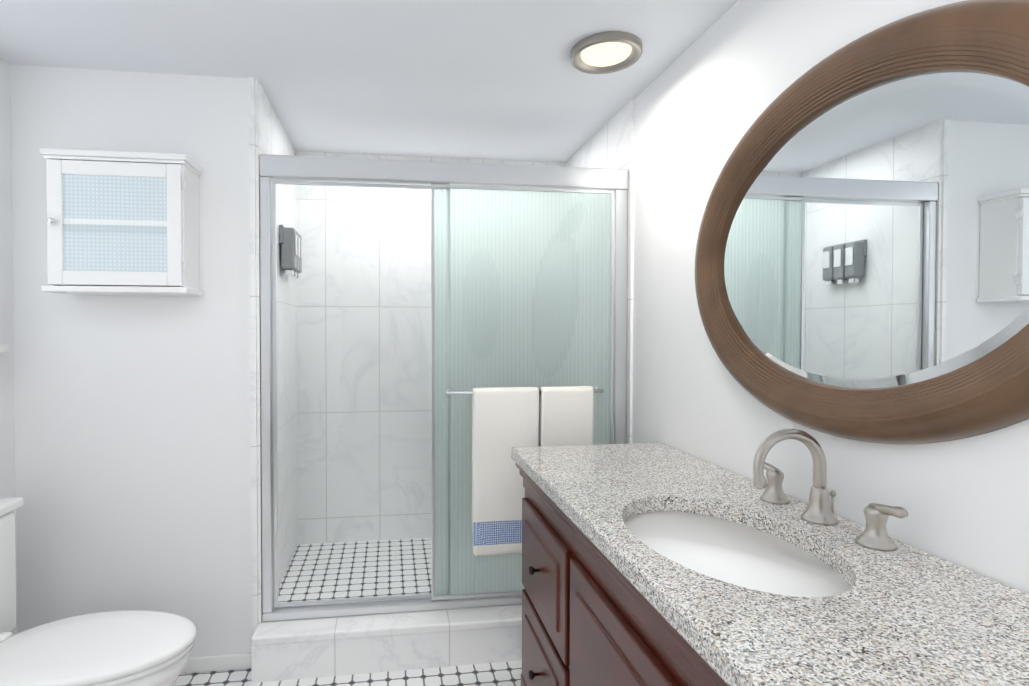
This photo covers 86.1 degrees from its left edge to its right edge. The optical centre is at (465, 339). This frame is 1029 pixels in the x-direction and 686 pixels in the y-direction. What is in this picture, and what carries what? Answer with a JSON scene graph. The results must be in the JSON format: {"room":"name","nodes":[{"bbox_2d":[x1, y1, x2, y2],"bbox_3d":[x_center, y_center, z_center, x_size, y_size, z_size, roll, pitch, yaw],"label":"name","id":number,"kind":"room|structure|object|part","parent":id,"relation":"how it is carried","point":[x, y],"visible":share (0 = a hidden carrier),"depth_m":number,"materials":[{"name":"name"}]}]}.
{"room":"bathroom","nodes":[
{"label":"bathroom","id":0,"kind":"room"},
{"bbox_2d":[0,58,16,635],"bbox_3d":[-1.564,0.173,0.452,0.100,2.400,3.350,0,1,-8],"label":"wall","id":1,"kind":"structure","parent":0,"point":[7,451],"depth_m":2.08,"materials":[{"name":"white paint"}]},
{"bbox_2d":[0,345,9,352],"bbox_3d":[-1.620,-0.412,1.404,0.050,1.060,1.230,0,1,-8],"label":"window sill","id":2,"kind":"structure","parent":1,"relation":"in","point":[4,348],"depth_m":2.00,"materials":[{"name":"white"}]},
{"bbox_2d":[10,64,251,657],"bbox_3d":[-1.413,0.138,2.668,0.999,2.400,1.000,0,1,-8],"label":"wall","id":3,"kind":"structure","parent":0,"point":[132,453],"depth_m":2.18,"materials":[{"name":"white paint"}]},
{"bbox_2d":[40,148,203,295],"bbox_3d":[-1.279,-0.428,2.064,0.490,0.510,0.211,0,1,-8],"label":"medicine cabinet","id":4,"kind":"object","parent":3,"relation":"attached to","point":[122,222],"visible":1,"depth_m":2.00,"materials":[{"name":"white wood"}]},
{"bbox_3d":[-1.270,-0.421,1.998,0.352,0.346,0.005,0,1,-8],"label":"glass","id":5,"kind":"part","parent":4,"relation":"part of","materials":[{"name":"glass"}]},
{"bbox_2d":[180,653,250,673],"bbox_3d":[-1.307,1.316,2.189,0.875,0.060,0.014,0,1,-8],"label":"baseboard","id":6,"kind":"structure","parent":3,"relation":"attached to","point":[217,663],"depth_m":2.22,"materials":[{"name":"white tile"}]},
{"bbox_2d":[248,77,257,636],"bbox_3d":[-0.862,0.145,2.232,0.023,2.400,0.012,0,1,-8],"label":"trim","id":7,"kind":"structure","parent":3,"relation":"attached to","point":[253,352],"depth_m":2.23,"materials":[{"name":"stone"}]},
{"bbox_2d":[255,79,297,622],"bbox_3d":[-0.907,0.138,2.692,0.012,2.400,0.912,0,1,-8],"label":"shower wall tile","id":8,"kind":"structure","parent":3,"relation":"attached to","point":[271,137],"depth_m":2.70,"materials":[{"name":"tile"}]},
{"bbox_2d":[279,225,302,278],"bbox_3d":[-0.872,-0.433,2.758,0.075,0.240,0.250,0,1,-8],"label":"soap dispenser","id":9,"kind":"object","parent":8,"relation":"attached to","point":[293,267],"depth_m":2.64,"materials":[{"name":"grey"}]},
{"bbox_2d":[251,626,521,682],"bbox_3d":[-0.062,1.270,2.361,1.596,0.145,0.208,0,1,-8],"label":"shower curb","id":10,"kind":"structure","parent":3,"relation":"attached to","point":[290,661],"depth_m":2.22,"materials":[{"name":"stone"}]},
{"bbox_2d":[251,604,521,645],"bbox_3d":[-0.061,1.181,2.356,1.596,0.035,0.215,0,1,-8],"label":"cap","id":11,"kind":"object","parent":10,"relation":"on","point":[360,626],"visible":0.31,"depth_m":2.25,"materials":[{"name":"stone"}]},
{"bbox_2d":[259,154,627,621],"bbox_3d":[-0.061,0.203,2.384,1.579,1.920,0.070,0,1,-8],"label":"shower door frame","id":12,"kind":"structure","parent":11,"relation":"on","point":[337,169],"depth_m":2.33,"materials":[{"name":"silver metal"}]},
{"bbox_3d":[-0.070,0.230,2.382,1.477,1.787,0.040,0,1,-8],"label":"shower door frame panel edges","id":13,"kind":"part","parent":12,"relation":"part of","materials":[{"name":"silver metal"}]},
{"bbox_2d":[276,184,610,603],"bbox_3d":[-0.069,0.230,2.382,1.451,1.763,0.031,0,1,-8],"label":"door glass","id":14,"kind":"object","parent":12,"relation":"in","point":[522,288],"visible":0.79,"depth_m":2.39,"materials":[{"name":"clear glass"}]},
{"bbox_3d":[-0.433,0.231,2.345,0.720,1.763,0.005,0,1,-8],"label":"clear glass","id":15,"kind":"part","parent":14,"relation":"part of","materials":[{"name":"clear glass"}]},
{"bbox_3d":[0.258,0.230,2.414,0.793,1.763,0.006,0,1,-8],"label":"reeded glass","id":16,"kind":"part","parent":14,"relation":"part of","materials":[{"name":"clear glass"}]},
{"bbox_2d":[445,387,603,394],"bbox_3d":[0.259,0.225,2.377,0.694,0.028,0.059,0,1,-8],"label":"towel bar","id":17,"kind":"object","parent":12,"relation":"attached to","point":[450,392],"visible":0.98,"depth_m":2.32,"materials":[{"name":"silver metal"}]},
{"bbox_2d":[472,387,538,555],"bbox_3d":[0.171,0.560,2.347,0.285,0.712,0.048,0,1,-8],"label":"towel","id":18,"kind":"object","parent":17,"relation":"hanging from","point":[505,420],"visible":0.88,"depth_m":2.32,"materials":[{"name":"white fabric"}]},
{"bbox_2d":[539,386,593,445],"bbox_3d":[0.438,0.522,2.383,0.234,0.638,0.048,0,1,-8],"label":"towel","id":19,"kind":"object","parent":17,"relation":"hanging from","point":[566,414],"visible":0.48,"depth_m":2.36,"materials":[{"name":"white fabric"}]},
{"bbox_2d":[173,661,521,685],"bbox_3d":[-0.275,1.419,0.658,2.705,0.100,3.370,0,1,-8],"label":"floor","id":20,"kind":"structure","parent":0,"point":[500,674],"depth_m":2.18,"materials":[{"name":"white tile"}]},
{"bbox_2d":[0,497,196,685],"bbox_3d":[-1.250,0.938,1.643,0.834,0.833,0.474,0,1,-8],"label":"toilet","id":21,"kind":"object","parent":20,"relation":"on","point":[130,648],"visible":1,"depth_m":1.64,"materials":[{"name":"white ceramic"}]},
{"bbox_2d":[511,457,734,685],"bbox_3d":[0.599,0.913,1.186,0.620,0.895,1.897,0,1,-8],"label":"bathroom vanity","id":22,"kind":"object","parent":20,"relation":"on","point":[585,622],"depth_m":1.37,"materials":[{"name":"brown wood"}]},
{"bbox_2d":[511,443,1028,685],"bbox_3d":[0.605,0.443,1.174,0.609,0.045,1.925,0,1,-8],"label":"countertop","id":23,"kind":"structure","parent":22,"relation":"on","point":[934,620],"depth_m":0.89,"materials":[{"name":"grey stone"}]},
{"bbox_2d":[611,505,882,600],"bbox_3d":[0.554,0.538,1.186,0.421,0.169,0.599,0,1,-8],"label":"sink","id":24,"kind":"object","parent":23,"relation":"in","point":[721,548],"depth_m":1.18,"materials":[{"name":"white ceramic"}]},
{"bbox_2d":[747,429,907,552],"bbox_3d":[0.759,0.312,1.266,0.204,0.214,0.438,0,1,-8],"label":"faucet","id":25,"kind":"object","parent":23,"relation":"on","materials":[{"name":"silver metal"}]},
{"bbox_2d":[278,538,430,602],"bbox_3d":[-0.123,1.258,2.861,1.582,0.155,0.800,0,1,-8],"label":"floor","id":26,"kind":"structure","parent":0,"point":[408,574],"depth_m":2.81,"materials":[{"name":"white tile"}]},
{"bbox_2d":[0,0,737,162],"bbox_3d":[-0.342,-1.088,1.104,2.705,0.100,4.350,0,1,-8],"label":"ceiling","id":27,"kind":"structure","parent":0,"point":[490,79],"depth_m":2.04,"materials":[{"name":"white paint"}]},
{"bbox_2d":[571,31,641,73],"bbox_3d":[0.510,-1.034,1.994,0.252,0.036,0.252,0,1,-8],"label":"recessed light","id":28,"kind":"object","parent":27,"relation":"in","point":[606,52],"visible":1,"depth_m":1.96,"materials":[{"name":"white glass"}]},
{"bbox_2d":[581,42,631,66],"bbox_3d":[0.510,-1.029,1.994,0.180,0.026,0.180,0,1,-8],"label":"diffuser","id":29,"kind":"object","parent":28,"relation":"attached to","point":[593,54],"depth_m":1.97,"materials":[{"name":"white glass"}]},
{"bbox_2d":[632,0,1028,593],"bbox_3d":[0.949,0.159,1.300,0.100,2.400,4.350,0,1,-8],"label":"wall","id":30,"kind":"structure","parent":0,"point":[712,93],"depth_m":1.66,"materials":[{"name":"white paint"}]},
{"bbox_2d":[565,99,633,443],"bbox_3d":[0.674,0.135,2.898,0.012,2.400,0.932,0,1,-8],"label":"shower wall tile","id":31,"kind":"structure","parent":30,"relation":"attached to","point":[609,144],"depth_m":2.47,"materials":[{"name":"tile"}]},
{"bbox_2d":[695,0,1028,443],"bbox_3d":[0.872,-0.226,1.294,0.051,0.918,1.192,0,1,-8],"label":"oval mirror","id":32,"kind":"object","parent":30,"relation":"attached to","point":[862,261],"visible":1,"depth_m":1.16,"materials":[{"name":"brown wood"}]},
{"bbox_3d":[0.886,-0.226,1.296,0.004,0.682,0.956,0,1,-8],"label":"glass","id":33,"kind":"part","parent":32,"relation":"part of","materials":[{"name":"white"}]},
{"bbox_3d":[-0.185,0.128,3.296,1.606,2.400,0.088,0,1,-8],"label":"wall","id":34,"kind":"structure","parent":0,"visible":0},
{"bbox_2d":[296,151,564,543],"bbox_3d":[-0.178,0.052,3.245,1.582,2.245,0.012,0,1,-8],"label":"shower wall tile","id":35,"kind":"structure","parent":34,"relation":"attached to","point":[368,379],"depth_m":3.19,"materials":[{"name":"tile"}]}
]}

